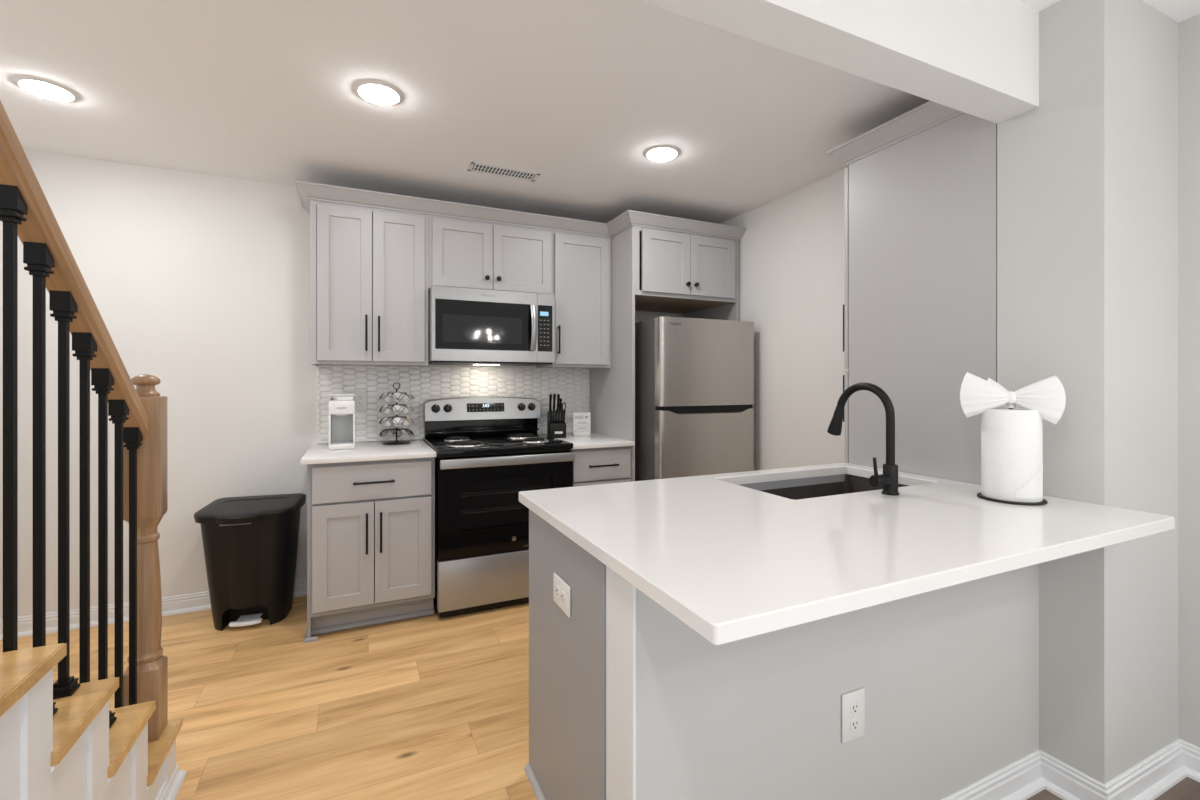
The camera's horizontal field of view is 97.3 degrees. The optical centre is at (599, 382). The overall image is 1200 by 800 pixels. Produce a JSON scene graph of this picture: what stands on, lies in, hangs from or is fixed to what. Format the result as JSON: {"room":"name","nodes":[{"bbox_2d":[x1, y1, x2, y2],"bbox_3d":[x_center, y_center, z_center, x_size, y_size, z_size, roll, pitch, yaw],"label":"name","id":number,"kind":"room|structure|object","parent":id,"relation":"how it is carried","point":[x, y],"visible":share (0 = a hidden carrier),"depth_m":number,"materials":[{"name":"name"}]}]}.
{"room":"kitchen","nodes":[
{"label":"kitchen","id":0,"kind":"room"},
{"bbox_2d":[0,149,681,618],"bbox_3d":[-1.199,0.048,3.510,4.450,2.654,0.100,0,0,-25],"label":"wall","id":1,"kind":"structure","parent":0,"point":[199,283],"depth_m":2.94,"materials":[{"name":"white paint"}]},
{"bbox_2d":[0,578,306,639],"bbox_3d":[-2.417,1.228,2.879,1.510,0.095,0.030,0,0,-25],"label":"baseboard","id":2,"kind":"structure","parent":1,"relation":"attached to","point":[200,601],"depth_m":2.83,"materials":[{"name":"white paint"}]},
{"bbox_2d":[310,200,427,366],"bbox_3d":[-1.364,-0.558,3.145,0.617,0.914,0.426,0,0,-25],"label":"upper cabinet","id":3,"kind":"object","parent":1,"relation":"attached to","point":[369,265],"visible":1,"depth_m":2.98,"materials":[{"name":"grey paint"}]},
{"bbox_2d":[295,180,746,240],"bbox_3d":[-0.370,-1.032,3.347,2.830,0.073,0.440,0,0,-15],"label":"crown molding","id":4,"kind":"structure","parent":3,"relation":"attached to","point":[307,191],"depth_m":3.29,"materials":[{"name":"grey paint"}]},
{"bbox_2d":[317,365,589,443],"bbox_3d":[-0.898,0.123,3.586,1.806,0.497,0.012,0,0,-25],"label":"tile backsplash","id":5,"kind":"structure","parent":1,"relation":"attached to","point":[428,382],"depth_m":3.47,"materials":[{"name":"white tile"}]},
{"bbox_2d":[354,391,366,409],"bbox_3d":[-1.496,0.115,3.301,0.075,0.118,0.009,0,0,-25],"label":"wall outlet","id":6,"kind":"object","parent":5,"relation":"attached to","point":[360,397],"visible":0.93,"depth_m":3.30,"materials":[{"name":"white plastic"}]},
{"bbox_2d":[428,215,552,293],"bbox_3d":[-0.730,-0.787,3.439,0.779,0.455,0.421,0,0,-25],"label":"upper cabinet","id":7,"kind":"object","parent":1,"relation":"attached to","point":[462,253],"visible":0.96,"depth_m":3.26,"materials":[{"name":"grey paint"}]},
{"bbox_2d":[428,286,554,365],"bbox_3d":[-0.715,-0.336,3.384,0.750,0.444,0.513,0,0,-25],"label":"microwave","id":8,"kind":"object","parent":7,"relation":"attached to","point":[467,326],"visible":1,"depth_m":3.18,"materials":[{"name":"silver metal"}]},
{"bbox_2d":[536,230,610,368],"bbox_3d":[-0.182,-0.558,3.688,0.421,0.914,0.426,0,0,-25],"label":"upper cabinet","id":9,"kind":"object","parent":1,"relation":"attached to","point":[581,262],"visible":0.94,"depth_m":3.53,"materials":[{"name":"grey paint"}]},
{"bbox_2d":[635,226,738,313],"bbox_3d":[0.468,-0.787,3.818,0.827,0.455,0.731,0,0,-25],"label":"upper cabinet","id":10,"kind":"object","parent":1,"relation":"attached to","point":[676,272],"visible":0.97,"depth_m":3.54,"materials":[{"name":"grey paint"}]},
{"bbox_2d":[0,0,1199,223],"bbox_3d":[-0.081,-1.258,1.195,4.350,0.159,5.240,0,0,-25],"label":"ceiling","id":11,"kind":"structure","parent":0,"point":[574,94],"depth_m":2.20,"materials":[{"name":"white paint"}]},
{"bbox_2d":[11,75,79,101],"bbox_3d":[-2.221,-1.170,2.122,0.192,0.018,0.192,0,0,-25],"label":"recessed light","id":12,"kind":"object","parent":11,"relation":"in","point":[41,87],"visible":1,"depth_m":2.10,"materials":[{"name":"white glass"}]},
{"bbox_2d":[353,79,403,105],"bbox_3d":[-0.900,-1.170,2.151,0.192,0.018,0.192,0,0,-25],"label":"recessed light","id":13,"kind":"object","parent":11,"relation":"in","point":[377,92],"visible":1,"depth_m":2.12,"materials":[{"name":"white"}]},
{"bbox_2d":[467,162,539,181],"bbox_3d":[-0.537,-1.177,2.956,0.388,0.004,0.124,0,0,-25],"label":"ceiling vent","id":14,"kind":"object","parent":11,"relation":"in","point":[475,167],"visible":1,"depth_m":2.95,"materials":[{"name":"white metal"}]},
{"bbox_2d":[643,145,680,160],"bbox_3d":[0.318,-1.170,2.714,0.192,0.018,0.192,0,0,-25],"label":"recessed light","id":15,"kind":"object","parent":11,"relation":"in","point":[658,152],"visible":1,"depth_m":2.68,"materials":[{"name":"white"}]},
{"bbox_2d":[0,595,1199,799],"bbox_3d":[-0.436,1.350,1.968,4.350,0.150,3.540,0,0,-25],"label":"floor","id":16,"kind":"structure","parent":0,"point":[430,707],"depth_m":2.08,"materials":[{"name":"brown wood"}]},
{"bbox_2d":[0,643,186,799],"bbox_3d":[-1.486,0.519,0.536,1.243,1.571,2.042,0,0,-25],"label":"staircase","id":17,"kind":"structure","parent":16,"relation":"on","point":[73,753],"depth_m":1.10,"materials":[{"name":"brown wood"}]},
{"bbox_2d":[0,184,27,651],"bbox_3d":[-1.122,0.164,1.004,0.043,1.069,0.043,0,0,-25],"label":"baluster","id":18,"kind":"object","parent":17,"relation":"on","point":[13,206],"visible":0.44,"depth_m":1.00,"materials":[{"name":"black metal"}]},
{"bbox_2d":[23,241,57,715],"bbox_3d":[-1.164,0.206,1.096,0.043,0.986,0.043,0,0,-25],"label":"baluster","id":19,"kind":"object","parent":17,"relation":"on","point":[39,260],"visible":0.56,"depth_m":1.09,"materials":[{"name":"black metal"}]},
{"bbox_2d":[49,290,80,698],"bbox_3d":[-1.206,0.248,1.188,0.043,0.902,0.043,0,0,-25],"label":"baluster","id":20,"kind":"object","parent":17,"relation":"on","point":[63,305],"visible":0.92,"depth_m":1.18,"materials":[{"name":"black metal"}]},
{"bbox_2d":[72,332,96,683],"bbox_3d":[-1.248,0.386,1.279,0.043,1.012,0.043,0,0,-25],"label":"baluster","id":21,"kind":"object","parent":17,"relation":"on","point":[84,345],"visible":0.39,"depth_m":1.27,"materials":[{"name":"black metal"}]},
{"bbox_2d":[91,368,116,728],"bbox_3d":[-1.290,0.428,1.371,0.043,0.928,0.043,0,0,-25],"label":"baluster","id":22,"kind":"object","parent":17,"relation":"on","point":[102,379],"visible":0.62,"depth_m":1.36,"materials":[{"name":"black metal"}]},
{"bbox_2d":[108,400,128,707],"bbox_3d":[-1.332,0.566,1.462,0.043,1.038,0.043,0,0,-25],"label":"baluster","id":23,"kind":"object","parent":17,"relation":"on","point":[118,410],"visible":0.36,"depth_m":1.46,"materials":[{"name":"black metal"}]},
{"bbox_2d":[123,427,142,704],"bbox_3d":[-1.374,0.608,1.554,0.043,0.954,0.043,0,0,-25],"label":"baluster","id":24,"kind":"object","parent":17,"relation":"on","point":[132,436],"visible":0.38,"depth_m":1.55,"materials":[{"name":"black metal"}]},
{"bbox_2d":[123,374,167,741],"bbox_3d":[-1.398,0.529,1.625,0.087,1.112,0.087,0,0,-25],"label":"newel post","id":25,"kind":"object","parent":17,"relation":"on","point":[152,666],"visible":0.77,"depth_m":1.60,"materials":[{"name":"brown wood"}]},
{"bbox_2d":[0,101,148,438],"bbox_3d":[-1.091,-0.458,0.939,0.058,1.256,1.417,0,0,-25],"label":"handrail","id":26,"kind":"object","parent":25,"relation":"attached to","point":[41,225],"visible":0.73,"depth_m":1.15,"materials":[{"name":"brown wood"}]},
{"bbox_2d":[194,493,305,630],"bbox_3d":[-1.857,0.957,2.811,0.450,0.635,0.450,0,0,-18],"label":"trash can","id":27,"kind":"object","parent":16,"relation":"on","point":[250,543],"visible":1,"depth_m":2.71,"materials":[{"name":"black plastic"}]},
{"bbox_2d":[304,457,434,642],"bbox_3d":[-1.303,0.837,3.005,0.619,0.876,0.731,0,0,-25],"label":"base cabinet","id":28,"kind":"object","parent":16,"relation":"on","point":[371,524],"visible":0.91,"depth_m":2.71,"materials":[{"name":"grey paint"}]},
{"bbox_2d":[301,439,436,464],"bbox_3d":[-1.309,0.386,3.011,0.634,0.027,0.715,0,0,-25],"label":"countertop","id":29,"kind":"structure","parent":28,"relation":"on","point":[372,450],"depth_m":2.81,"materials":[{"name":"white stone"}]},
{"bbox_2d":[329,394,354,449],"bbox_3d":[-1.479,0.220,3.034,0.132,0.305,0.251,0,0,-25],"label":"coffee maker","id":30,"kind":"object","parent":29,"relation":"on","point":[341,406],"visible":1,"depth_m":2.95,"materials":[{"name":"white plastic"}]},
{"bbox_2d":[331,441,352,444],"bbox_3d":[-1.454,0.341,2.978,0.108,0.003,0.103,0,0,-25],"label":"drip tray","id":31,"kind":"object","parent":30,"relation":"on","point":[332,442],"depth_m":2.97,"materials":[{"name":"grey plastic"}]},
{"bbox_2d":[379,382,413,444],"bbox_3d":[-1.244,0.185,3.231,0.196,0.374,0.225,0,0,-25],"label":"pod carousel","id":32,"kind":"object","parent":29,"relation":"on","point":[396,442],"visible":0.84,"depth_m":3.20,"materials":[{"name":"black"}]},
{"bbox_2d":[381,417,390,426],"bbox_3d":[-1.284,0.238,3.169,0.059,0.059,0.050,0,0,-38],"label":"pod","id":33,"kind":"object","parent":32,"relation":"on","point":[388,423],"visible":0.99,"depth_m":3.16,"materials":[{"name":"white"}]},
{"bbox_2d":[383,420,390,426],"bbox_3d":[-1.284,0.242,3.175,0.044,0.040,0.044,-41,38,-11],"label":"cup","id":34,"kind":"object","parent":33,"relation":"on","point":[388,423],"depth_m":3.16,"materials":[{"name":"white"}]},
{"bbox_2d":[381,405,390,414],"bbox_3d":[-1.284,0.164,3.169,0.059,0.059,0.050,0,0,-38],"label":"pod","id":35,"kind":"object","parent":32,"relation":"in","point":[387,411],"visible":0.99,"depth_m":3.16,"materials":[{"name":"white plastic"}]},
{"bbox_2d":[383,408,390,414],"bbox_3d":[-1.284,0.168,3.175,0.044,0.040,0.044,-41,38,-11],"label":"cup","id":36,"kind":"object","parent":35,"relation":"on","point":[387,410],"depth_m":3.16,"materials":[{"name":"white plastic"}]},
{"bbox_2d":[381,393,390,401],"bbox_3d":[-1.284,0.090,3.169,0.059,0.059,0.050,0,0,-38],"label":"pod","id":37,"kind":"object","parent":32,"relation":"on","point":[387,399],"visible":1,"depth_m":3.16,"materials":[{"name":"white plastic"}]},
{"bbox_2d":[393,417,401,426],"bbox_3d":[-1.211,0.238,3.165,0.051,0.059,0.059,0,0,-13],"label":"pod","id":38,"kind":"object","parent":32,"relation":"on","point":[397,419],"visible":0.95,"depth_m":3.15,"materials":[{"name":"white"}]},
{"bbox_2d":[393,405,401,414],"bbox_3d":[-1.211,0.164,3.165,0.051,0.059,0.059,0,0,-13],"label":"pod","id":39,"kind":"object","parent":32,"relation":"on","point":[397,407],"visible":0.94,"depth_m":3.16,"materials":[{"name":"white plastic"}]},
{"bbox_2d":[393,393,401,401],"bbox_3d":[-1.211,0.090,3.165,0.051,0.059,0.059,0,0,-13],"label":"pod","id":40,"kind":"object","parent":32,"relation":"on","point":[397,395],"visible":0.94,"depth_m":3.16,"materials":[{"name":"white plastic"}]},
{"bbox_2d":[403,417,412,425],"bbox_3d":[-1.171,0.238,3.221,0.059,0.059,0.050,0,0,-11],"label":"pod","id":41,"kind":"object","parent":32,"relation":"on","point":[406,423],"visible":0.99,"depth_m":3.21,"materials":[{"name":"white"}]},
{"bbox_2d":[403,419,410,425],"bbox_3d":[-1.175,0.242,3.224,0.044,0.040,0.044,46,4,-26],"label":"cup","id":42,"kind":"object","parent":41,"relation":"on","point":[406,423],"depth_m":3.21,"materials":[{"name":"white"}]},
{"bbox_2d":[403,405,412,413],"bbox_3d":[-1.171,0.164,3.221,0.059,0.059,0.050,0,0,-11],"label":"pod","id":43,"kind":"object","parent":32,"relation":"in","point":[406,410],"visible":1,"depth_m":3.21,"materials":[{"name":"white plastic"}]},
{"bbox_2d":[403,407,410,413],"bbox_3d":[-1.175,0.168,3.224,0.044,0.040,0.044,46,4,-26],"label":"cup","id":44,"kind":"object","parent":43,"relation":"on","point":[406,410],"depth_m":3.21,"materials":[{"name":"white plastic"}]},
{"bbox_2d":[403,392,412,401],"bbox_3d":[-1.171,0.090,3.221,0.059,0.059,0.050,0,0,-11],"label":"pod","id":45,"kind":"object","parent":32,"relation":"on","point":[406,398],"visible":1,"depth_m":3.21,"materials":[{"name":"white plastic"}]},
{"bbox_2d":[403,395,410,401],"bbox_3d":[-1.175,0.094,3.224,0.044,0.040,0.044,46,4,-26],"label":"cup","id":46,"kind":"object","parent":45,"relation":"on","point":[405,398],"depth_m":3.21,"materials":[{"name":"white plastic"}]},
{"bbox_2d":[423,396,574,617],"bbox_3d":[-0.646,0.684,3.260,0.772,1.182,0.755,0,0,-25],"label":"electric range","id":47,"kind":"object","parent":16,"relation":"on","point":[489,450],"visible":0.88,"depth_m":2.96,"materials":[{"name":"black metal"}]},
{"bbox_2d":[423,433,572,455],"bbox_3d":[-0.655,0.373,3.281,0.772,0.031,0.710,0,0,-25],"label":"cooktop","id":48,"kind":"object","parent":47,"relation":"in","point":[457,444],"depth_m":3.09,"materials":[{"name":"black ceramic"}]},
{"bbox_2d":[570,446,631,486],"bbox_3d":[-0.117,0.837,3.550,0.418,0.876,0.731,0,0,-25],"label":"base cabinet","id":49,"kind":"object","parent":16,"relation":"on","point":[592,466],"visible":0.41,"depth_m":3.25,"materials":[{"name":"grey paint"}]},
{"bbox_2d":[542,432,634,448],"bbox_3d":[-0.121,0.386,3.556,0.420,0.027,0.715,0,0,-25],"label":"countertop","id":50,"kind":"structure","parent":49,"relation":"on","point":[594,440],"depth_m":3.33,"materials":[{"name":"white stone"}]},
{"bbox_2d":[547,411,565,437],"bbox_3d":[-0.298,0.284,3.609,0.112,0.177,0.161,0,0,-13],"label":"knife block","id":51,"kind":"object","parent":50,"relation":"on","point":[555,430],"visible":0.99,"depth_m":3.54,"materials":[{"name":"black plastic"}]},
{"bbox_2d":[549,394,551,410],"bbox_3d":[-0.339,0.155,3.610,0.020,0.155,0.061,0,0,-13],"label":"kitchen knife","id":52,"kind":"object","parent":51,"relation":"in","point":[550,395],"visible":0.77,"depth_m":3.60,"materials":[{"name":"black plastic"}]},
{"bbox_2d":[553,394,555,408],"bbox_3d":[-0.314,0.154,3.615,0.020,0.157,0.062,0,0,-13],"label":"kitchen knife","id":53,"kind":"object","parent":51,"relation":"in","point":[554,395],"visible":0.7,"depth_m":3.60,"materials":[{"name":"black plastic"}]},
{"bbox_2d":[557,394,559,409],"bbox_3d":[-0.287,0.156,3.626,0.020,0.155,0.061,0,0,-13],"label":"kitchen knife","id":54,"kind":"object","parent":51,"relation":"in","point":[558,395],"visible":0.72,"depth_m":3.61,"materials":[{"name":"black plastic"}]},
{"bbox_2d":[571,412,589,435],"bbox_3d":[-0.138,0.292,3.749,0.132,0.160,0.051,0,0,-25],"label":"sign","id":55,"kind":"object","parent":50,"relation":"on","point":[581,421],"visible":1,"depth_m":3.73,"materials":[{"name":"white plastic"}]},
{"bbox_2d":[590,226,634,480],"bbox_3d":[0.072,0.130,3.664,0.020,2.290,0.680,0,0,-25],"label":"panel","id":56,"kind":"object","parent":16,"relation":"on","point":[612,390],"visible":0.31,"depth_m":3.50,"materials":[{"name":"grey paint"}]},
{"bbox_2d":[524,474,844,799],"bbox_3d":[0.557,0.839,1.820,1.534,0.872,0.638,0,0,-25],"label":"base cabinet","id":57,"kind":"object","parent":16,"relation":"on","point":[567,656],"visible":0.12,"depth_m":1.45,"materials":[{"name":"grey paint"}]},
{"bbox_2d":[553,572,570,617],"bbox_3d":[-0.107,0.583,1.454,0.009,0.082,0.125,0,0,-25],"label":"wall outlet","id":58,"kind":"object","parent":57,"relation":"attached to","point":[561,590],"visible":1,"depth_m":1.44,"materials":[{"name":"white plastic"}]},
{"bbox_2d":[555,585,559,597],"bbox_3d":[-0.116,0.583,1.474,0.009,0.033,0.033,0,0,-25],"label":"receptacle","id":59,"kind":"object","parent":58,"relation":"attached to","point":[557,587],"depth_m":1.47,"materials":[{"name":"white plastic"}]},
{"bbox_2d":[561,591,565,603],"bbox_3d":[-0.098,0.583,1.435,0.009,0.033,0.033,0,0,-25],"label":"receptacle","id":60,"kind":"object","parent":58,"relation":"attached to","point":[563,593],"depth_m":1.43,"materials":[{"name":"white plastic"}]},
{"bbox_2d":[519,463,1174,645],"bbox_3d":[0.649,0.385,1.614,1.541,0.034,1.082,0,0,-25],"label":"countertop","id":61,"kind":"structure","parent":57,"relation":"on","point":[731,561],"depth_m":1.27,"materials":[{"name":"white stone"}]},
{"bbox_2d":[760,474,908,499],"bbox_3d":[0.846,0.510,1.992,0.754,0.215,0.454,0,0,-25],"label":"sink","id":62,"kind":"object","parent":61,"relation":"in","point":[852,483],"visible":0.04,"depth_m":2.26,"materials":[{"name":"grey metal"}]},
{"bbox_2d":[827,382,899,495],"bbox_3d":[0.887,0.184,1.834,0.110,0.369,0.277,0,0,-25],"label":"kitchen faucet","id":63,"kind":"object","parent":61,"relation":"on","point":[888,480],"visible":1,"depth_m":1.74,"materials":[{"name":"black"}]},
{"bbox_2d":[977,408,1047,505],"bbox_3d":[1.295,0.214,1.665,0.176,0.310,0.176,0,0,-25],"label":"paper towel holder","id":64,"kind":"object","parent":61,"relation":"on","point":[1043,502],"visible":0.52,"depth_m":1.60,"materials":[{"name":"black metal"}]},
{"bbox_2d":[981,408,1042,501],"bbox_3d":[1.296,0.223,1.664,0.153,0.277,0.155,0,0,-25],"label":"paper towel roll","id":65,"kind":"object","parent":64,"relation":"on","point":[1011,439],"visible":0.91,"depth_m":1.60,"materials":[{"name":"white paper"}]},
{"bbox_2d":[960,372,1065,423],"bbox_3d":[1.286,0.046,1.657,0.260,0.160,0.087,0,0,35],"label":"bow","id":66,"kind":"object","parent":65,"relation":"on","point":[1047,396],"visible":0.98,"depth_m":1.63,"materials":[{"name":"white paper"}]},
{"bbox_2d":[635,316,753,480],"bbox_3d":[0.515,0.439,3.700,0.722,1.672,0.865,0,0,-25],"label":"refrigerator","id":67,"kind":"object","parent":16,"relation":"on","point":[694,377],"visible":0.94,"depth_m":3.30,"materials":[{"name":"grey metal"}]},
{"bbox_2d":[682,303,738,320],"bbox_3d":[0.824,0.358,4.010,0.020,1.834,0.680,0,0,-25],"label":"panel","id":68,"kind":"object","parent":16,"relation":"on","point":[730,311],"visible":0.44,"depth_m":3.87,"materials":[{"name":"grey paint"}]},
{"bbox_2d":[827,101,996,484],"bbox_3d":[1.403,0.103,2.233,0.469,2.343,0.679,0,0,-25],"label":"pantry cabinet","id":69,"kind":"object","parent":16,"relation":"on","point":[920,305],"visible":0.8,"depth_m":2.09,"materials":[{"name":"grey paint"}]},
{"bbox_2d":[942,738,1199,799],"bbox_3d":[1.499,1.255,0.399,1.997,0.100,2.475,0,0,-25],"label":"baseboard","id":70,"kind":"structure","parent":16,"relation":"on","point":[1037,771],"depth_m":1.67,"materials":[{"name":"white paint"}]},
{"bbox_2d":[720,169,848,470],"bbox_3d":[1.301,0.048,3.205,0.150,2.654,2.540,0,0,-25],"label":"wall","id":71,"kind":"structure","parent":0,"point":[791,248],"depth_m":3.22,"materials":[{"name":"white paint"}]},
{"bbox_2d":[636,564,1038,799],"bbox_3d":[0.732,0.854,1.478,1.507,0.902,0.125,0,0,-25],"label":"wall","id":72,"kind":"structure","parent":0,"point":[949,676],"depth_m":1.37,"materials":[{"name":"grey paint"}]},
{"bbox_2d":[606,566,635,799],"bbox_3d":[0.045,0.854,1.158,0.008,0.902,0.132,0,0,-25],"label":"trim","id":73,"kind":"structure","parent":72,"relation":"attached to","point":[620,594],"depth_m":1.15,"materials":[{"name":"white paint"}]},
{"bbox_2d":[842,688,864,743],"bbox_3d":[0.658,0.864,1.370,0.082,0.125,0.009,0,0,-25],"label":"wall outlet","id":74,"kind":"object","parent":72,"relation":"attached to","point":[853,703],"visible":1,"depth_m":1.36,"materials":[{"name":"white plastic"}]},
{"bbox_2d":[850,701,858,714],"bbox_3d":[0.658,0.843,1.370,0.033,0.033,0.009,0,0,-25],"label":"receptacle","id":75,"kind":"object","parent":74,"relation":"attached to","point":[854,705],"depth_m":1.37,"materials":[{"name":"white plastic"}]},
{"bbox_2d":[850,718,858,730],"bbox_3d":[0.658,0.885,1.370,0.033,0.033,0.009,0,0,-25],"label":"receptacle","id":76,"kind":"object","parent":74,"relation":"attached to","point":[854,722],"depth_m":1.37,"materials":[{"name":"white plastic"}]},
{"bbox_2d":[639,0,1038,123],"bbox_3d":[0.269,-1.087,1.265,2.525,0.362,0.125,0,0,-25],"label":"beam","id":77,"kind":"structure","parent":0,"point":[978,58],"depth_m":1.51,"materials":[{"name":"white paint"}]},
{"bbox_2d":[997,0,1177,783],"bbox_3d":[1.708,0.053,1.834,0.565,2.743,0.292,0,0,-25],"label":"wall column","id":78,"kind":"structure","parent":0,"point":[1087,177],"depth_m":1.68,"materials":[{"name":"grey paint"}]},
{"bbox_2d":[1178,14,1199,746],"bbox_3d":[2.486,0.053,0.761,0.100,2.743,2.308,0,0,-25],"label":"wall","id":79,"kind":"structure","parent":0,"point":[1188,29],"depth_m":1.77,"materials":[{"name":"grey paint"}]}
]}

